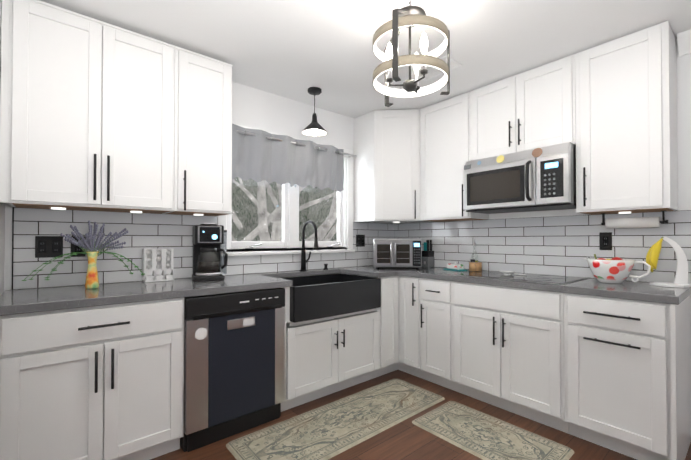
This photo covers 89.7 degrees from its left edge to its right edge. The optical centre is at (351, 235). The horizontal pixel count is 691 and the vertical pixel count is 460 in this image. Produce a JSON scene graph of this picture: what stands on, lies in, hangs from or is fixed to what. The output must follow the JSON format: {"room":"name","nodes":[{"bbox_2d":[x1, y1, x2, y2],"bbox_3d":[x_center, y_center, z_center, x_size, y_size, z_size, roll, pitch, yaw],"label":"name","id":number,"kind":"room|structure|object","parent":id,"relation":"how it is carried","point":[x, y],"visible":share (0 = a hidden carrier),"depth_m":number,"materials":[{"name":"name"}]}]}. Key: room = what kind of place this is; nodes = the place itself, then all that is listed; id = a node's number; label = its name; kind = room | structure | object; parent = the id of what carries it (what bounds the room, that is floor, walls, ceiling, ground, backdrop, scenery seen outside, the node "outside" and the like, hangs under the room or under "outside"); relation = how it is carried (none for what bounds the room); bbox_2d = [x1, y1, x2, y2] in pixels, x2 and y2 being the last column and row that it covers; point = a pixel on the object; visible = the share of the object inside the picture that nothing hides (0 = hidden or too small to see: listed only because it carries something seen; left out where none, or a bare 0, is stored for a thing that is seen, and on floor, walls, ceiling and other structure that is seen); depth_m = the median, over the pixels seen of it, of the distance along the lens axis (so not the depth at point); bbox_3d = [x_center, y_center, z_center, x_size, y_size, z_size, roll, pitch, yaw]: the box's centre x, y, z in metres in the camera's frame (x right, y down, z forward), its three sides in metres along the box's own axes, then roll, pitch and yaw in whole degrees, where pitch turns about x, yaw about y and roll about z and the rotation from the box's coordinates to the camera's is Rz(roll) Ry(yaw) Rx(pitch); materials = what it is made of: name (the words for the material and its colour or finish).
{"room":"kitchen","nodes":[
{"label":"kitchen","id":0,"kind":"room"},
{"bbox_2d":[0,0,4,294],"bbox_3d":[-1.573,-0.013,1.428,0.120,2.440,1.150,1,-1,-41],"label":"wall","id":1,"kind":"structure","parent":0,"point":[2,238],"depth_m":1.79,"materials":[{"name":"white paint"}]},
{"bbox_2d":[4,82,387,290],"bbox_3d":[-0.753,0.003,2.984,3.410,2.440,0.140,1,-1,-41],"label":"wall","id":2,"kind":"structure","parent":0,"point":[260,109],"depth_m":3.00,"materials":[{"name":"white paint"}]},
{"bbox_2d":[0,0,174,213],"bbox_3d":[-1.489,-0.672,2.024,0.770,1.054,0.360,1,-1,-41],"label":"upper cabinet","id":3,"kind":"object","parent":2,"relation":"attached to","point":[87,114],"visible":1,"depth_m":1.88,"materials":[{"name":"white painted wood"},{"name":"black metal"}]},
{"bbox_2d":[163,46,232,215],"bbox_3d":[-1.057,-0.668,2.396,0.367,1.054,0.360,1,-1,-41],"label":"upper cabinet","id":4,"kind":"object","parent":2,"relation":"attached to","point":[202,135],"visible":0.98,"depth_m":2.29,"materials":[{"name":"white painted wood"},{"name":"black metal"}]},
{"bbox_2d":[12,207,393,289],"bbox_3d":[-0.701,0.080,2.928,3.103,0.456,0.009,1,-1,-41],"label":"tile backsplash","id":5,"kind":"structure","parent":2,"relation":"attached to","point":[158,231],"depth_m":2.27,"materials":[{"name":"white tile"}]},
{"bbox_2d":[35,236,62,257],"bbox_3d":[-1.755,0.063,2.013,0.122,0.124,0.008,1,-1,-41],"label":"double electrical outlet","id":6,"kind":"object","parent":5,"relation":"attached to","point":[48,246],"visible":0.94,"depth_m":2.01,"materials":[{"name":"black plastic"}]},
{"bbox_2d":[71,236,85,256],"bbox_3d":[-1.655,0.064,2.099,0.072,0.124,0.008,1,-1,-41],"label":"electrical outlet","id":7,"kind":"object","parent":5,"relation":"attached to","point":[74,248],"visible":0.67,"depth_m":2.09,"materials":[{"name":"black plastic"}]},
{"bbox_2d":[356,235,364,246],"bbox_3d":[0.089,0.049,3.600,0.120,0.124,0.008,1,-1,-41],"label":"electrical outlet","id":8,"kind":"object","parent":5,"relation":"attached to","point":[360,240],"visible":1,"depth_m":3.60,"materials":[{"name":"black plastic"}]},
{"bbox_2d":[217,124,354,255],"bbox_3d":[-0.542,-0.359,3.130,1.361,1.038,0.180,1,-1,-41],"label":"window","id":9,"kind":"structure","parent":2,"relation":"in","point":[290,215],"depth_m":3.12,"materials":[{"name":"white"}]},
{"bbox_2d":[232,123,356,191],"bbox_3d":[-0.480,-0.640,3.050,1.354,0.422,0.086,1,-1,-41],"label":"curtain valance","id":10,"kind":"object","parent":9,"relation":"attached to","point":[258,155],"visible":0.92,"depth_m":2.94,"materials":[{"name":"grey fabric"}]},
{"bbox_2d":[40,0,690,117],"bbox_3d":[0.143,-1.264,-0.519,6.640,0.020,6.640,1,-1,-41],"label":"ceiling","id":11,"kind":"structure","parent":0,"point":[295,50],"depth_m":2.10,"materials":[{"name":"white paint"}]},
{"bbox_2d":[301,87,327,136],"bbox_3d":[-0.311,-1.024,2.888,0.216,0.386,0.216,1,-1,-41],"label":"light","id":12,"kind":"object","parent":11,"relation":"hanging from","point":[314,128],"visible":1,"depth_m":2.87,"materials":[{"name":"black metal"}]},
{"bbox_2d":[373,0,449,106],"bbox_3d":[0.281,-0.964,1.707,0.368,0.532,0.374,1,-1,-41],"label":"pendant chandelier","id":13,"kind":"object","parent":11,"relation":"hanging from","point":[410,16],"visible":1,"depth_m":1.63,"materials":[{"name":"beige wood"}]},
{"bbox_2d":[411,55,461,80],"bbox_3d":[0.609,-1.218,2.534,0.190,0.010,0.320,1,-1,-41],"label":"ceiling vent","id":14,"kind":"object","parent":11,"relation":"in","point":[433,72],"visible":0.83,"depth_m":2.55,"materials":[{"name":"white"}]},
{"bbox_2d":[150,370,690,459],"bbox_3d":[0.143,1.210,-0.546,6.640,0.050,6.640,1,-1,-41],"label":"floor","id":15,"kind":"structure","parent":0,"point":[407,439],"depth_m":2.07,"materials":[{"name":"brown wood"}]},
{"bbox_2d":[0,297,183,459],"bbox_3d":[-1.396,0.776,1.888,0.752,0.872,0.665,1,-1,-41],"label":"base cabinet","id":16,"kind":"object","parent":15,"relation":"on","point":[104,382],"visible":1,"depth_m":1.65,"materials":[{"name":"white wood"}]},
{"bbox_2d":[180,288,284,451],"bbox_3d":[-0.872,0.782,2.335,0.615,0.868,0.616,1,-1,-41],"label":"dishwasher","id":17,"kind":"object","parent":15,"relation":"on","point":[234,363],"visible":0.9,"depth_m":2.08,"materials":[{"name":"black metal"}]},
{"bbox_2d":[281,273,378,411],"bbox_3d":[-0.295,0.786,2.834,0.899,0.872,0.665,1,-1,-41],"label":"base cabinet","id":18,"kind":"object","parent":15,"relation":"on","point":[325,356],"visible":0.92,"depth_m":2.57,"materials":[{"name":"white wood"}]},
{"bbox_2d":[226,378,444,459],"bbox_3d":[-0.018,1.210,2.308,1.480,0.010,0.505,1,-1,-41],"label":"area rug","id":19,"kind":"object","parent":15,"relation":"on","point":[330,430],"visible":0.92,"depth_m":2.20,"materials":[{"name":"beige fabric"}]},
{"bbox_2d":[372,276,426,379],"bbox_3d":[0.434,0.791,3.335,0.856,0.872,0.858,1,-1,-41],"label":"base cabinet","id":20,"kind":"object","parent":15,"relation":"on","point":[400,328],"visible":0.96,"depth_m":2.98,"materials":[{"name":"white wood"}]},
{"bbox_2d":[0,266,399,315],"bbox_3d":[-0.493,0.326,2.669,3.136,0.040,0.665,1,-1,-41],"label":"countertop","id":21,"kind":"structure","parent":20,"relation":"on","point":[20,301],"depth_m":1.93,"materials":[{"name":"grey stone"}]},
{"bbox_2d":[21,220,144,288],"bbox_3d":[-1.504,0.104,1.983,0.558,0.387,0.191,1,-1,-41],"label":"vase","id":22,"kind":"object","parent":21,"relation":"on","point":[91,245],"visible":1,"depth_m":1.98,"materials":[{"name":"painted ceramic"},{"name":"lavender flowers"},{"name":"green leaves"}]},
{"bbox_2d":[142,248,173,281],"bbox_3d":[-1.300,0.194,2.329,0.175,0.215,0.097,0,-1,-39],"label":"dispenser","id":23,"kind":"object","parent":21,"relation":"on","point":[157,265],"visible":1,"depth_m":2.32,"materials":[{"name":"white plastic"}]},
{"bbox_2d":[192,223,227,281],"bbox_3d":[-0.995,0.108,2.442,0.223,0.390,0.232,0,-1,-29],"label":"coffee maker","id":24,"kind":"object","parent":21,"relation":"on","point":[208,239],"visible":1,"depth_m":2.37,"materials":[{"name":"black plastic"}]},
{"bbox_2d":[300,220,317,270],"bbox_3d":[-0.352,0.088,2.998,0.097,0.442,0.243,1,-1,-41],"label":"faucet","id":25,"kind":"object","parent":21,"relation":"on","point":[304,261],"visible":1,"depth_m":3.04,"materials":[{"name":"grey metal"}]},
{"bbox_2d":[280,274,380,322],"bbox_3d":[-0.242,0.468,2.792,0.824,0.238,0.539,1,-1,-41],"label":"farmhouse sink","id":26,"kind":"object","parent":21,"relation":"in","point":[318,297],"visible":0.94,"depth_m":2.58,"materials":[{"name":"black metal"}]},
{"bbox_2d":[384,267,690,304],"bbox_3d":[1.069,0.327,2.764,0.646,0.040,2.310,1,-1,-41],"label":"countertop","id":27,"kind":"structure","parent":20,"relation":"on","point":[629,290],"depth_m":2.10,"materials":[{"name":"grey stone"}]},
{"bbox_2d":[373,239,421,268],"bbox_3d":[0.437,0.171,3.386,0.450,0.285,0.382,0,-1,4],"label":"toaster oven","id":28,"kind":"object","parent":27,"relation":"on","point":[404,253],"visible":1,"depth_m":3.23,"materials":[{"name":"silver metal"}]},
{"bbox_2d":[422,240,433,267],"bbox_3d":[0.764,0.177,3.489,0.100,0.275,0.090,1,-1,-41],"label":"knife block","id":29,"kind":"object","parent":27,"relation":"on","point":[427,258],"visible":0.98,"depth_m":3.46,"materials":[{"name":"grey plastic"}]},
{"bbox_2d":[444,262,466,270],"bbox_3d":[0.946,0.276,3.176,0.110,0.071,0.200,0,-1,-26],"label":"butter dish","id":30,"kind":"object","parent":27,"relation":"on","point":[454,266],"visible":1,"depth_m":3.12,"materials":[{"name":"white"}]},
{"bbox_2d":[470,239,477,261],"bbox_3d":[1.104,0.167,3.122,0.066,0.287,0.064,1,-1,-41],"label":"oil bottle","id":31,"kind":"object","parent":27,"relation":"on","point":[472,260],"visible":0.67,"depth_m":3.11,"materials":[{"name":"clear glass"}]},
{"bbox_2d":[469,262,481,271],"bbox_3d":[1.076,0.270,3.025,0.120,0.077,0.120,1,-1,-41],"label":"jar","id":32,"kind":"object","parent":27,"relation":"on","point":[475,266],"visible":0.9,"depth_m":2.98,"materials":[{"name":"brown wood"}]},
{"bbox_2d":[454,271,587,284],"bbox_3d":[1.235,0.301,2.587,0.520,0.008,0.760,1,-1,-41],"label":"glass cooktop","id":33,"kind":"object","parent":27,"relation":"in","point":[548,279],"visible":0.88,"depth_m":2.48,"materials":[{"name":"black glass"},{"name":"stainless steel"}]},
{"bbox_2d":[499,271,526,274],"bbox_3d":[1.233,0.287,2.667,0.196,0.026,0.082,-1,-1,39],"label":"spoon rest","id":34,"kind":"object","parent":33,"relation":"on","point":[507,272],"visible":1,"depth_m":2.66,"materials":[{"name":"white ceramic"}]},
{"bbox_2d":[583,254,650,283],"bbox_3d":[1.687,0.210,2.224,0.256,0.182,0.353,1,-1,-41],"label":"floral bowl","id":35,"kind":"object","parent":27,"relation":"on","point":[615,270],"visible":1,"depth_m":2.16,"materials":[{"name":"ceramic"}]},
{"bbox_2d":[646,236,690,287],"bbox_3d":[1.891,0.150,2.076,0.205,0.297,0.130,0,-1,34],"label":"stand","id":36,"kind":"object","parent":27,"relation":"on","point":[681,275],"visible":1,"depth_m":2.05,"materials":[{"name":"white plastic"}]},
{"bbox_2d":[421,278,458,391],"bbox_3d":[0.886,0.787,2.956,0.665,0.872,0.301,1,-1,-41],"label":"base cabinet","id":37,"kind":"object","parent":15,"relation":"on","point":[437,329],"visible":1,"depth_m":2.76,"materials":[{"name":"white wood"}]},
{"bbox_2d":[412,401,573,459],"bbox_3d":[0.821,1.208,2.108,0.470,0.010,0.810,1,-1,-41],"label":"area rug","id":38,"kind":"object","parent":15,"relation":"on","point":[481,435],"visible":0.89,"depth_m":2.08,"materials":[{"name":"beige fabric"}]},
{"bbox_2d":[453,281,568,433],"bbox_3d":[1.233,0.783,2.553,0.665,0.872,0.760,1,-1,-41],"label":"base cabinet","id":39,"kind":"object","parent":15,"relation":"on","point":[508,348],"visible":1,"depth_m":2.31,"materials":[{"name":"white wood"}]},
{"bbox_2d":[564,293,690,459],"bbox_3d":[1.644,0.778,2.075,0.665,0.872,0.497,1,-1,-41],"label":"base cabinet","id":40,"kind":"object","parent":15,"relation":"on","point":[627,377],"visible":1,"depth_m":1.87,"materials":[{"name":"white wood"}]},
{"bbox_2d":[400,40,690,282],"bbox_3d":[2.652,-0.012,1.534,0.140,2.440,6.500,1,-1,-41],"label":"wall","id":41,"kind":"structure","parent":0,"point":[684,122],"depth_m":2.14,"materials":[{"name":"white paint"}]},
{"bbox_2d":[354,109,432,223],"bbox_3d":[0.449,-0.667,3.524,0.607,1.076,0.614,1,-1,-41],"label":"upper cabinet","id":42,"kind":"object","parent":41,"relation":"attached to","point":[387,167],"visible":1,"depth_m":3.31,"materials":[{"name":"white wood"}]},
{"bbox_2d":[420,91,488,221],"bbox_3d":[0.911,-0.676,3.176,0.360,1.065,0.526,1,-1,-41],"label":"upper cabinet","id":43,"kind":"object","parent":41,"relation":"attached to","point":[445,141],"visible":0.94,"depth_m":3.07,"materials":[{"name":"white painted wood"},{"name":"black metal"}]},
{"bbox_2d":[470,54,575,160],"bbox_3d":[1.334,-0.911,2.688,0.360,0.605,0.766,1,-1,-41],"label":"upper cabinet","id":44,"kind":"object","parent":41,"relation":"attached to","point":[534,108],"visible":0.75,"depth_m":2.54,"materials":[{"name":"white painted wood"},{"name":"black metal"}]},
{"bbox_2d":[464,142,575,213],"bbox_3d":[1.288,-0.404,2.642,0.480,0.411,0.756,1,-1,-41],"label":"over-the-range microwave","id":45,"kind":"object","parent":44,"relation":"attached to","point":[541,179],"visible":1,"depth_m":2.46,"materials":[{"name":"silver metal"}]},
{"bbox_2d":[394,210,690,284],"bbox_3d":[1.273,0.071,3.020,0.009,0.476,2.446,1,-1,-41],"label":"tile backsplash","id":46,"kind":"structure","parent":41,"relation":"attached to","point":[560,245],"depth_m":2.69,"materials":[{"name":"white tile"}]},
{"bbox_2d":[599,232,611,249],"bbox_3d":[1.775,0.037,2.427,0.008,0.124,0.073,1,-1,-41],"label":"electrical outlet","id":47,"kind":"object","parent":46,"relation":"attached to","point":[605,240],"visible":1,"depth_m":2.42,"materials":[{"name":"black plastic"}]},
{"bbox_2d":[575,21,677,214],"bbox_3d":[1.736,-0.681,2.218,0.360,1.076,0.464,1,-1,-41],"label":"upper cabinet","id":48,"kind":"object","parent":41,"relation":"attached to","point":[626,123],"visible":1,"depth_m":2.10,"materials":[{"name":"white wood"}]},
{"bbox_2d":[601,210,667,227],"bbox_3d":[1.810,-0.102,2.237,0.066,0.101,0.338,1,-1,-41],"label":"paper towel holder","id":49,"kind":"object","parent":48,"relation":"attached to","point":[644,222],"visible":1,"depth_m":2.21,"materials":[{"name":"black"}]},
{"bbox_2d":[677,29,690,56],"bbox_3d":[3.344,-1.186,0.569,0.085,0.110,4.115,1,-1,-41],"label":"crown molding","id":50,"kind":"structure","parent":41,"relation":"attached to","point":[684,42],"depth_m":2.10,"materials":[{"name":"white wood"}]},
{"label":"outside","id":51,"kind":"structure","parent":0,"visible":0},
{"bbox_2d":[231,177,336,240],"bbox_3d":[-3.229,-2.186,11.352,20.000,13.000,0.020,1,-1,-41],"label":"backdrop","id":52,"kind":"structure","parent":51,"point":[238,208],"depth_m":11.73,"materials":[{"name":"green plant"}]},
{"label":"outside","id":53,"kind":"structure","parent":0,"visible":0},
{"bbox_2d":[231,177,336,240],"bbox_3d":[-1.149,-1.492,6.608,9.369,7.129,3.926,1,-1,-41],"label":"tree","id":54,"kind":"object","parent":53,"point":[255,232],"depth_m":6.09,"materials":[{"name":"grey plant"}]}
]}

